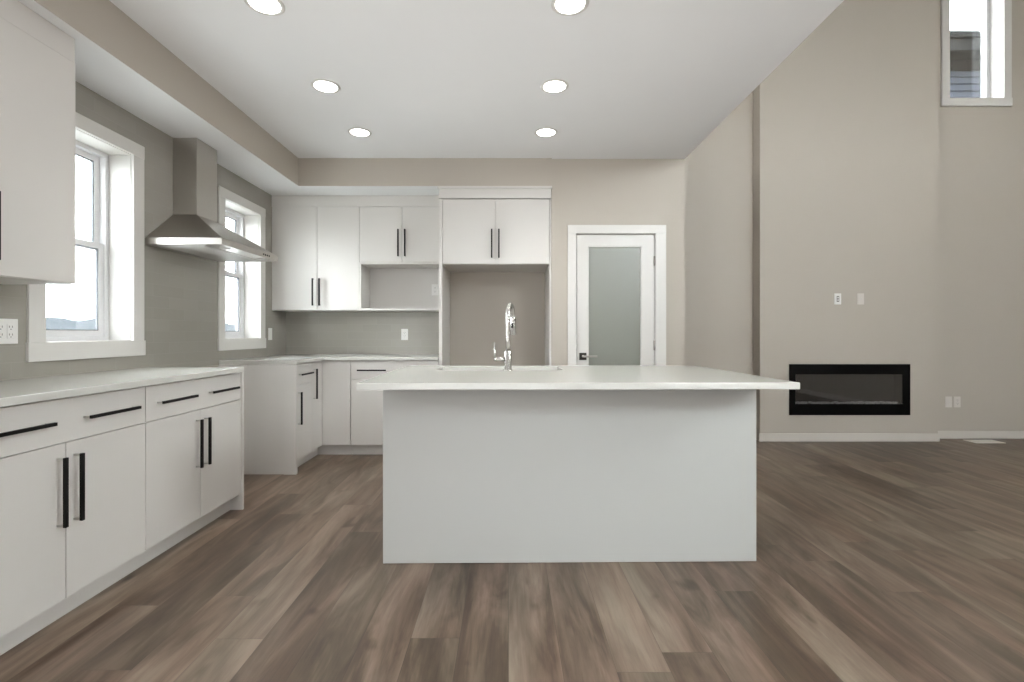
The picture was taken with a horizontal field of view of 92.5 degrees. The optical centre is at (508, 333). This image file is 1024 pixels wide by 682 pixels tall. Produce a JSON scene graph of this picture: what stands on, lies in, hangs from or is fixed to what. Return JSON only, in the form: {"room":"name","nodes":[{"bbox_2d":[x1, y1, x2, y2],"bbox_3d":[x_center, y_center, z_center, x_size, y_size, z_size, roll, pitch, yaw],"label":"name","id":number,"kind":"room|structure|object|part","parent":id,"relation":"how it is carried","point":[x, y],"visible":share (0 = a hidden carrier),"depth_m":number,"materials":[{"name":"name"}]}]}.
{"room":"kitchen","nodes":[
{"label":"kitchen","id":0,"kind":"room"},
{"bbox_2d":[18,0,551,194],"bbox_3d":[-0.967,-1.482,0.960,2.726,0.255,8.320,0,0,0],"label":"soffit","id":1,"kind":"structure","parent":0,"point":[116,58],"depth_m":3.30,"materials":[{"name":"paint"}]},
{"bbox_2d":[286,272,544,365],"bbox_3d":[-0.915,-1.670,5.295,2.830,5.600,0.366,0,0,0],"label":"wall","id":2,"kind":"structure","parent":0,"point":[479,301],"depth_m":5.12,"materials":[{"name":"paint"}]},
{"bbox_2d":[272,195,365,311],"bbox_3d":[-1.894,-0.790,4.941,0.866,1.128,0.357,0,0,0],"label":"upper cabinet","id":3,"kind":"object","parent":2,"relation":"attached to","point":[316,238],"visible":0.96,"depth_m":4.80,"materials":[{"name":"white wood"}]},
{"bbox_3d":[-2.079,-0.734,4.809,0.403,1.012,0.019,0,0,0],"label":"door","id":4,"kind":"part","parent":3,"relation":"part of","materials":[{"name":"white wood"}]},
{"bbox_3d":[-1.909,-0.405,4.781,0.013,0.265,0.038,0,0,0],"label":"handle","id":5,"kind":"part","parent":3,"relation":"part of","materials":[{"name":"black metal"}]},
{"bbox_3d":[-1.843,-0.405,4.781,0.013,0.265,0.038,0,0,0],"label":"handle","id":6,"kind":"part","parent":3,"relation":"part of","materials":[{"name":"black metal"}]},
{"bbox_3d":[-1.669,-0.734,4.809,0.411,1.012,0.019,0,0,0],"label":"door","id":7,"kind":"part","parent":3,"relation":"part of","materials":[{"name":"white wood"}]},
{"bbox_2d":[359,195,438,311],"bbox_3d":[-1.062,-0.790,4.941,0.797,1.128,0.357,0,0,0],"label":"upper cabinet","id":8,"kind":"object","parent":2,"relation":"attached to","point":[399,262],"visible":0.8,"depth_m":4.80,"materials":[{"name":"white wood"}]},
{"bbox_3d":[-1.252,-0.970,4.809,0.414,0.541,0.019,0,0,0],"label":"door","id":9,"kind":"part","parent":8,"relation":"part of","materials":[{"name":"white wood"}]},
{"bbox_3d":[-1.076,-0.885,4.781,0.013,0.265,0.038,0,0,0],"label":"handle","id":10,"kind":"part","parent":8,"relation":"part of","materials":[{"name":"black metal"}]},
{"bbox_2d":[361,308,438,311],"bbox_3d":[-1.062,-0.237,4.957,0.765,0.022,0.323,0,0,0],"label":"niche shelf","id":11,"kind":"object","parent":8,"relation":"attached to","point":[362,309],"depth_m":4.80,"materials":[{"name":"white wood"}]},
{"bbox_3d":[-0.854,-0.970,4.809,0.375,0.541,0.019,0,0,0],"label":"door","id":12,"kind":"part","parent":8,"relation":"part of","materials":[{"name":"white wood"}]},
{"bbox_2d":[432,284,437,294],"bbox_3d":[-0.765,-0.455,5.103,0.070,0.116,0.008,0,0,0],"label":"wall outlet","id":13,"kind":"object","parent":8,"relation":"attached to","point":[434,286],"visible":1,"depth_m":5.10,"materials":[{"name":"plastic"}]},
{"bbox_2d":[401,329,407,339],"bbox_3d":[-1.083,0.010,5.108,0.070,0.116,0.008,0,0,0],"label":"wall outlet","id":14,"kind":"object","parent":2,"relation":"attached to","point":[404,332],"visible":1,"depth_m":5.11,"materials":[{"name":"plastic"}]},
{"bbox_2d":[109,0,843,158],"bbox_3d":[-0.354,-1.616,0.960,3.952,0.012,8.320,0,0,0],"label":"ceiling","id":15,"kind":"structure","parent":0,"point":[646,79],"depth_m":2.94,"materials":[{"name":"paint"}]},
{"bbox_2d":[244,0,284,15],"bbox_3d":[-1.190,-1.607,2.390,0.184,0.005,0.184,0,0,0],"label":"recessed light","id":16,"kind":"object","parent":15,"relation":"in","point":[265,7],"visible":1,"depth_m":2.41,"materials":[{"name":"white plastic"}]},
{"bbox_2d":[310,79,340,92],"bbox_3d":[-1.190,-1.607,3.190,0.184,0.005,0.184,0,0,0],"label":"recessed light","id":17,"kind":"object","parent":15,"relation":"in","point":[322,85],"visible":1,"depth_m":3.19,"materials":[{"name":"white plastic"}]},
{"bbox_2d":[348,127,371,136],"bbox_3d":[-1.190,-1.607,3.920,0.184,0.005,0.184,0,0,0],"label":"recessed light","id":18,"kind":"object","parent":15,"relation":"in","point":[359,132],"visible":1,"depth_m":3.92,"materials":[{"name":"white plastic"}]},
{"bbox_2d":[534,127,557,136],"bbox_3d":[0.300,-1.607,3.920,0.184,0.005,0.184,0,0,0],"label":"recessed light","id":19,"kind":"object","parent":15,"relation":"in","point":[542,132],"visible":1,"depth_m":3.92,"materials":[{"name":"white plastic"}]},
{"bbox_2d":[540,79,568,92],"bbox_3d":[0.300,-1.607,3.190,0.184,0.005,0.184,0,0,0],"label":"recessed light","id":20,"kind":"object","parent":15,"relation":"in","point":[552,85],"visible":1,"depth_m":3.19,"materials":[{"name":"white plastic"}]},
{"bbox_2d":[551,0,588,15],"bbox_3d":[0.300,-1.607,2.390,0.184,0.005,0.184,0,0,0],"label":"recessed light","id":21,"kind":"object","parent":15,"relation":"in","point":[561,7],"visible":1,"depth_m":2.41,"materials":[{"name":"white plastic"}]},
{"bbox_2d":[0,439,1023,681],"bbox_3d":[1.620,1.205,1.039,8.300,0.150,8.878,0,0,0],"label":"floor","id":22,"kind":"structure","parent":0,"point":[876,561],"depth_m":2.07,"materials":[{"name":"brown wood"}]},
{"bbox_2d":[0,387,144,654],"bbox_3d":[-2.003,0.689,1.899,0.652,0.882,0.834,0,0,0],"label":"base cabinet","id":23,"kind":"object","parent":22,"relation":"on","point":[72,469],"visible":0.98,"depth_m":1.90,"materials":[{"name":"white wood"}]},
{"bbox_3d":[-1.696,0.337,1.690,0.038,0.013,0.265,0,0,0],"label":"handle","id":24,"kind":"part","parent":23,"relation":"part of","materials":[{"name":"black metal"}]},
{"bbox_3d":[-1.724,0.725,1.690,0.019,0.602,0.413,0,0,0],"label":"door","id":25,"kind":"part","parent":23,"relation":"part of","materials":[{"name":"white wood"}]},
{"bbox_3d":[-1.696,0.605,1.863,0.038,0.265,0.013,0,0,0],"label":"handle","id":26,"kind":"part","parent":23,"relation":"part of","materials":[{"name":"black metal"}]},
{"bbox_3d":[-1.724,0.336,1.899,0.019,0.168,0.830,0,0,0],"label":"drawer","id":27,"kind":"part","parent":23,"relation":"part of","materials":[{"name":"white wood"}]},
{"bbox_3d":[-1.696,0.605,1.935,0.038,0.265,0.013,0,0,0],"label":"handle","id":28,"kind":"part","parent":23,"relation":"part of","materials":[{"name":"black metal"}]},
{"bbox_3d":[-1.724,0.725,2.107,0.019,0.602,0.413,0,0,0],"label":"door","id":29,"kind":"part","parent":23,"relation":"part of","materials":[{"name":"white wood"}]},
{"bbox_3d":[-1.696,0.337,2.107,0.038,0.013,0.265,0,0,0],"label":"handle","id":30,"kind":"part","parent":23,"relation":"part of","materials":[{"name":"black metal"}]},
{"bbox_2d":[131,372,243,571],"bbox_3d":[-2.003,0.689,2.736,0.652,0.882,0.840,0,0,0],"label":"base cabinet","id":31,"kind":"object","parent":22,"relation":"on","point":[194,428],"visible":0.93,"depth_m":2.65,"materials":[{"name":"white wood"}]},
{"bbox_3d":[-1.724,0.725,2.522,0.019,0.602,0.407,0,0,0],"label":"door","id":32,"kind":"part","parent":31,"relation":"part of","materials":[{"name":"white wood"}]},
{"bbox_3d":[-1.696,0.337,2.522,0.038,0.013,0.265,0,0,0],"label":"handle","id":33,"kind":"part","parent":31,"relation":"part of","materials":[{"name":"black metal"}]},
{"bbox_3d":[-1.724,0.336,2.727,0.019,0.168,0.818,0,0,0],"label":"drawer","id":34,"kind":"part","parent":31,"relation":"part of","materials":[{"name":"white wood"}]},
{"bbox_3d":[-1.696,0.605,2.691,0.038,0.265,0.013,0,0,0],"label":"handle","id":35,"kind":"part","parent":31,"relation":"part of","materials":[{"name":"black metal"}]},
{"bbox_3d":[-1.696,0.605,2.763,0.038,0.265,0.013,0,0,0],"label":"handle","id":36,"kind":"part","parent":31,"relation":"part of","materials":[{"name":"black metal"}]},
{"bbox_3d":[-1.724,0.725,2.933,0.019,0.602,0.407,0,0,0],"label":"door","id":37,"kind":"part","parent":31,"relation":"part of","materials":[{"name":"white wood"}]},
{"bbox_3d":[-1.696,0.337,2.933,0.038,0.013,0.265,0,0,0],"label":"handle","id":38,"kind":"part","parent":31,"relation":"part of","materials":[{"name":"black metal"}]},
{"bbox_3d":[-2.016,0.689,3.147,0.626,0.882,0.018,0,0,0],"label":"panel","id":39,"kind":"part","parent":31,"relation":"part of","materials":[{"name":"white wood"}]},
{"bbox_2d":[218,362,313,474],"bbox_3d":[-2.003,0.689,4.098,0.652,0.882,0.357,0,0,0],"label":"base cabinet","id":40,"kind":"object","parent":22,"relation":"on","point":[277,397],"visible":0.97,"depth_m":3.93,"materials":[{"name":"white wood"}]},
{"bbox_3d":[-2.063,0.689,3.939,0.527,0.882,0.018,0,0,0],"label":"panel","id":41,"kind":"part","parent":40,"relation":"part of","materials":[{"name":"white wood"}]},
{"bbox_3d":[-1.696,0.610,3.990,0.038,0.265,0.013,0,0,0],"label":"handle","id":42,"kind":"part","parent":40,"relation":"part of","materials":[{"name":"black metal"}]},
{"bbox_3d":[-1.724,0.336,4.114,0.019,0.168,0.321,0,0,0],"label":"drawer","id":43,"kind":"part","parent":40,"relation":"part of","materials":[{"name":"white wood"}]},
{"bbox_3d":[-1.724,0.725,4.114,0.019,0.602,0.321,0,0,0],"label":"door","id":44,"kind":"part","parent":40,"relation":"part of","materials":[{"name":"white wood"}]},
{"bbox_2d":[304,360,352,462],"bbox_3d":[-1.892,0.689,4.694,0.870,0.882,0.832,0,0,0],"label":"base cabinet","id":45,"kind":"object","parent":22,"relation":"on","point":[331,379],"visible":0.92,"depth_m":4.51,"materials":[{"name":"white wood"}]},
{"bbox_3d":[-1.696,0.443,4.309,0.038,0.265,0.013,0,0,0],"label":"handle","id":46,"kind":"part","parent":45,"relation":"part of","materials":[{"name":"black metal"}]},
{"bbox_3d":[-1.724,0.639,4.394,0.019,0.774,0.229,0,0,0],"label":"door","id":47,"kind":"part","parent":45,"relation":"part of","materials":[{"name":"white wood"}]},
{"bbox_2d":[219,354,438,363],"bbox_3d":[-1.483,0.231,4.518,1.676,0.030,1.186,0,0,0],"label":"countertop","id":48,"kind":"structure","parent":45,"relation":"on","point":[285,358],"depth_m":4.49,"materials":[{"name":"white stone"}]},
{"bbox_3d":[-1.586,0.639,4.519,0.254,0.774,0.019,0,0,0],"label":"door","id":49,"kind":"part","parent":45,"relation":"part of","materials":[{"name":"white wood"}]},
{"bbox_2d":[351,360,438,453],"bbox_3d":[-1.050,0.689,4.791,0.810,0.882,0.638,0,0,0],"label":"base cabinet","id":50,"kind":"object","parent":22,"relation":"on","point":[366,405],"visible":0.3,"depth_m":4.51,"materials":[{"name":"white wood"}]},
{"bbox_3d":[-1.252,0.725,4.519,0.401,0.602,0.019,0,0,0],"label":"door","id":51,"kind":"part","parent":50,"relation":"part of","materials":[{"name":"white wood"}]},
{"bbox_3d":[-1.252,0.337,4.491,0.265,0.013,0.038,0,0,0],"label":"handle","id":52,"kind":"part","parent":50,"relation":"part of","materials":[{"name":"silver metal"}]},
{"bbox_3d":[-1.050,0.336,4.519,0.806,0.168,0.019,0,0,0],"label":"drawer","id":53,"kind":"part","parent":50,"relation":"part of","materials":[{"name":"white wood"}]},
{"bbox_2d":[438,186,551,365],"bbox_3d":[-0.126,-0.112,4.797,1.051,2.484,0.644,0,0,0],"label":"tall cabinet","id":54,"kind":"object","parent":22,"relation":"on","point":[482,228],"visible":0.91,"depth_m":4.51,"materials":[{"name":"white wood"}]},
{"bbox_3d":[-0.626,-0.056,4.817,0.030,2.372,0.604,0,0,0],"label":"panel","id":55,"kind":"part","parent":54,"relation":"part of","materials":[{"name":"white wood"}]},
{"bbox_3d":[-0.364,-0.939,4.524,0.487,0.594,0.021,0,0,0],"label":"door","id":56,"kind":"part","parent":54,"relation":"part of","materials":[{"name":"white wood"}]},
{"bbox_3d":[-0.126,-1.299,4.806,1.051,0.110,0.626,0,0,0],"label":"crown trim","id":57,"kind":"part","parent":54,"relation":"part of","materials":[{"name":"white wood"}]},
{"bbox_3d":[-0.088,-0.825,4.494,0.013,0.265,0.038,0,0,0],"label":"handle","id":58,"kind":"part","parent":54,"relation":"part of","materials":[{"name":"black metal"}]},
{"bbox_3d":[0.127,-0.939,4.524,0.488,0.594,0.021,0,0,0],"label":"door","id":59,"kind":"part","parent":54,"relation":"part of","materials":[{"name":"white wood"}]},
{"bbox_3d":[0.386,-0.056,4.817,0.014,2.372,0.604,0,0,0],"label":"panel","id":60,"kind":"part","parent":54,"relation":"part of","materials":[{"name":"white wood"}]},
{"bbox_2d":[383,389,755,562],"bbox_3d":[0.300,0.688,2.856,1.844,0.884,0.884,0,0,-1],"label":"kitchen island","id":61,"kind":"object","parent":22,"relation":"on","point":[470,476],"visible":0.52,"depth_m":2.41,"materials":[{"name":"white wood"}]},
{"bbox_2d":[356,365,799,389],"bbox_3d":[0.302,0.231,2.728,1.947,0.030,1.173,0,0,-1],"label":"island countertop","id":62,"kind":"structure","parent":61,"relation":"on","point":[522,377],"depth_m":2.30,"materials":[{"name":"white stone"}]},
{"bbox_2d":[494,302,515,370],"bbox_3d":[-0.017,0.016,2.920,0.112,0.400,0.194,0,0,12],"label":"faucet","id":63,"kind":"object","parent":62,"relation":"on","point":[510,320],"visible":1,"depth_m":2.84,"materials":[{"name":"silver metal"}]},
{"bbox_3d":[-0.052,0.106,2.855,0.070,0.111,0.025,0,0,12],"label":"lever","id":64,"kind":"part","parent":63,"relation":"part of","materials":[{"name":"silver metal"}]},
{"bbox_3d":[0.012,-0.039,2.915,0.027,0.290,0.171,0,0,12],"label":"spout","id":65,"kind":"part","parent":63,"relation":"part of","materials":[{"name":"silver metal"}]},
{"bbox_2d":[965,440,1004,442],"bbox_3d":[4.965,1.127,5.115,0.304,0.006,0.150,0,0,0],"label":"floor vent","id":66,"kind":"object","parent":22,"relation":"in","point":[973,441],"visible":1,"depth_m":5.11,"materials":[{"name":"white metal"}]},
{"bbox_3d":[-2.003,0.689,1.065,0.652,0.882,0.834,0,0,0],"label":"base cabinet","id":67,"kind":"object","parent":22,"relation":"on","visible":0},
{"bbox_2d":[0,367,243,406],"bbox_3d":[-2.007,0.231,1.890,0.628,0.030,2.500,0,0,0],"label":"countertop","id":68,"kind":"structure","parent":67,"relation":"on","point":[28,390],"depth_m":2.21,"materials":[{"name":"white stone"}]},
{"bbox_2d":[551,159,683,364],"bbox_3d":[1.009,-0.240,4.575,1.226,2.740,0.110,0,0,0],"label":"wall","id":69,"kind":"structure","parent":0,"point":[583,191],"depth_m":4.52,"materials":[{"name":"paint"}]},
{"bbox_2d":[568,225,665,364],"bbox_3d":[0.998,0.067,4.546,0.903,2.127,0.168,0,0,0],"label":"door","id":70,"kind":"structure","parent":69,"relation":"in","point":[617,273],"depth_m":4.53,"materials":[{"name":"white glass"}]},
{"bbox_3d":[0.687,0.211,4.525,0.066,0.067,0.010,0,0,0],"label":"lever handle","id":71,"kind":"part","parent":70,"relation":"part of","materials":[{"name":"black metal"}]},
{"bbox_3d":[0.743,0.210,4.491,0.134,0.021,0.058,0,0,0],"label":"lever","id":72,"kind":"part","parent":70,"relation":"part of","materials":[{"name":"silver metal"}]},
{"bbox_3d":[0.983,0.041,4.548,0.483,1.683,0.005,0,0,0],"label":"frosted pane","id":73,"kind":"part","parent":70,"relation":"part of","materials":[{"name":"grey glass"}]},
{"bbox_2d":[753,0,937,440],"bbox_3d":[3.568,-1.670,5.207,1.864,5.600,0.142,0,0,0],"label":"wall","id":74,"kind":"structure","parent":0,"point":[845,128],"depth_m":5.14,"materials":[{"name":"paint"}]},
{"bbox_2d":[834,293,840,303],"bbox_3d":[3.449,-0.362,5.131,0.070,0.116,0.008,0,0,0],"label":"wall outlet","id":75,"kind":"object","parent":74,"relation":"attached to","point":[837,296],"visible":1,"depth_m":5.13,"materials":[{"name":"plastic"}]},
{"bbox_2d":[789,364,909,414],"bbox_3d":[3.570,0.587,5.195,1.261,0.534,0.150,0,0,0],"label":"electric fireplace","id":76,"kind":"object","parent":74,"relation":"attached to","point":[825,389],"visible":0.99,"depth_m":5.15,"materials":[{"name":"black glass"}]},
{"bbox_2d":[759,433,939,440],"bbox_3d":[3.568,1.089,5.130,1.888,0.083,0.012,0,0,0],"label":"baseboard","id":77,"kind":"structure","parent":74,"relation":"attached to","point":[762,436],"depth_m":5.12,"materials":[{"name":"white wood"}]},
{"bbox_2d":[857,293,863,303],"bbox_3d":[3.688,-0.362,5.129,0.070,0.116,0.014,0,0,0],"label":"wall outlet","id":78,"kind":"object","parent":74,"relation":"attached to","point":[860,296],"visible":1,"depth_m":5.13,"materials":[{"name":"white plastic"}]},
{"bbox_2d":[684,0,1023,430],"bbox_3d":[3.135,-1.670,5.378,5.270,5.600,0.200,0,0,0],"label":"wall","id":79,"kind":"structure","parent":0,"point":[981,149],"depth_m":5.28,"materials":[{"name":"paint"}]},
{"bbox_2d":[945,397,951,406],"bbox_3d":[4.737,0.737,5.271,0.070,0.116,0.014,0,0,0],"label":"wall outlet","id":80,"kind":"object","parent":79,"relation":"attached to","point":[948,400],"visible":1,"depth_m":5.27,"materials":[{"name":"white plastic"}]},
{"bbox_2d":[954,397,960,406],"bbox_3d":[4.830,0.737,5.274,0.070,0.116,0.008,0,0,0],"label":"wall outlet","id":81,"kind":"object","parent":79,"relation":"attached to","point":[957,400],"visible":1,"depth_m":5.27,"materials":[{"name":"white plastic"}]},
{"bbox_2d":[940,0,1012,106],"bbox_3d":[5.030,-3.317,5.364,0.756,1.747,0.218,0,0,0],"label":"window","id":82,"kind":"structure","parent":79,"relation":"in","point":[976,35],"depth_m":5.41,"materials":[{"name":"glass"}]},
{"bbox_3d":[5.030,-3.318,5.440,0.496,1.499,0.004,0,0,0],"label":"pane","id":83,"kind":"part","parent":82,"relation":"part of","materials":[{"name":"clear glass"}]},
{"bbox_3d":[5.030,-3.321,5.443,0.576,1.575,0.060,0,0,0],"label":"frame","id":84,"kind":"part","parent":82,"relation":"part of","materials":[{"name":"plastic"}]},
{"bbox_2d":[938,431,1023,438],"bbox_3d":[5.041,1.089,5.272,1.058,0.083,0.012,0,0,0],"label":"baseboard","id":85,"kind":"structure","parent":79,"relation":"attached to","point":[943,434],"depth_m":5.27,"materials":[{"name":"white wood"}]},
{"bbox_3d":[-2.430,-1.670,1.039,0.200,5.600,8.878,0,0,0],"label":"wall","id":86,"kind":"structure","parent":0,"visible":0},
{"bbox_2d":[26,112,145,361],"bbox_3d":[-2.417,-0.522,2.736,0.219,1.321,0.761,0,0,0],"label":"window","id":87,"kind":"structure","parent":86,"relation":"in","point":[100,315],"depth_m":2.96,"materials":[{"name":"plastic"}]},
{"bbox_3d":[-2.488,-0.265,2.736,0.004,0.495,0.452,0,0,0],"label":"pane","id":88,"kind":"part","parent":87,"relation":"part of","materials":[{"name":"clear glass"}]},
{"bbox_3d":[-2.488,-0.265,2.736,0.024,0.563,0.520,0,0,0],"label":"sash","id":89,"kind":"part","parent":87,"relation":"part of","materials":[{"name":"plastic"}]},
{"bbox_3d":[-2.495,-0.530,2.736,0.060,1.142,0.569,0,0,0],"label":"frame","id":90,"kind":"part","parent":87,"relation":"part of","materials":[{"name":"plastic"}]},
{"bbox_3d":[-2.514,-0.791,2.736,0.004,0.502,0.452,0,0,0],"label":"pane","id":91,"kind":"part","parent":87,"relation":"part of","materials":[{"name":"clear glass"}]},
{"bbox_3d":[-2.514,-0.791,2.736,0.024,0.570,0.520,0,0,0],"label":"sash","id":92,"kind":"part","parent":87,"relation":"part of","materials":[{"name":"plastic"}]},
{"bbox_2d":[0,81,285,380],"bbox_3d":[-2.326,-0.552,2.860,0.008,1.605,4.520,0,0,0],"label":"wall","id":93,"kind":"structure","parent":86,"relation":"attached to","point":[181,290],"depth_m":3.29,"materials":[{"name":"paint"}]},
{"bbox_2d":[0,319,17,343],"bbox_3d":[-2.318,-0.010,2.256,0.008,0.116,0.116,0,0,0],"label":"wall outlet","id":94,"kind":"object","parent":93,"relation":"attached to","point":[8,327],"visible":1,"depth_m":2.27,"materials":[{"name":"plastic"}]},
{"bbox_2d":[0,324,3,338],"bbox_3d":[-2.315,-0.010,2.233,0.002,0.068,0.034,0,0,0],"label":"receptacle","id":95,"kind":"object","parent":94,"relation":"attached to","point":[1,325],"depth_m":2.24,"materials":[{"name":"plastic"}]},
{"bbox_2d":[7,324,14,338],"bbox_3d":[-2.315,-0.010,2.279,0.002,0.068,0.034,0,0,0],"label":"receptacle","id":96,"kind":"object","parent":94,"relation":"attached to","point":[10,327],"depth_m":2.28,"materials":[{"name":"plastic"}]},
{"bbox_2d":[0,0,74,283],"bbox_3d":[-2.136,-0.790,1.843,0.368,1.128,0.822,0,0,0],"label":"upper cabinet","id":97,"kind":"object","parent":93,"relation":"attached to","point":[37,58],"visible":1,"depth_m":2.07,"materials":[{"name":"white wood"}]},
{"bbox_3d":[-1.971,-0.415,1.879,0.038,0.265,0.013,0,0,0],"label":"handle","id":98,"kind":"part","parent":97,"relation":"part of","materials":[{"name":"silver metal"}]},
{"bbox_2d":[145,138,277,261],"bbox_3d":[-2.072,-0.959,3.508,0.498,0.790,0.760,0,0,0],"label":"range hood","id":99,"kind":"object","parent":93,"relation":"attached to","point":[193,229],"visible":1,"depth_m":3.39,"materials":[{"name":"metal"}]},
{"bbox_2d":[268,328,271,339],"bbox_3d":[-2.317,0.005,4.768,0.008,0.116,0.070,0,0,0],"label":"wall outlet","id":100,"kind":"object","parent":93,"relation":"attached to","point":[269,329],"visible":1,"depth_m":4.75,"materials":[{"name":"plastic"}]},
{"bbox_2d":[217,185,265,350],"bbox_3d":[-2.417,-0.522,4.287,0.219,1.321,0.758,0,0,0],"label":"window","id":101,"kind":"structure","parent":86,"relation":"in","point":[241,285],"depth_m":4.51,"materials":[{"name":"plastic"}]},
{"bbox_3d":[-2.514,-0.791,4.287,0.004,0.502,0.448,0,0,0],"label":"pane","id":102,"kind":"part","parent":101,"relation":"part of","materials":[{"name":"clear glass"}]},
{"bbox_3d":[-2.488,-0.265,4.287,0.004,0.495,0.448,0,0,0],"label":"pane","id":103,"kind":"part","parent":101,"relation":"part of","materials":[{"name":"clear glass"}]},
{"bbox_3d":[-2.514,-0.791,4.287,0.024,0.570,0.516,0,0,0],"label":"sash","id":104,"kind":"part","parent":101,"relation":"part of","materials":[{"name":"plastic"}]},
{"bbox_3d":[-2.488,-0.265,4.287,0.024,0.563,0.516,0,0,0],"label":"sash","id":105,"kind":"part","parent":101,"relation":"part of","materials":[{"name":"glass"}]},
{"bbox_3d":[-2.495,-0.530,4.287,0.060,1.142,0.566,0,0,0],"label":"frame","id":106,"kind":"part","parent":101,"relation":"part of","materials":[{"name":"plastic"}]}
]}

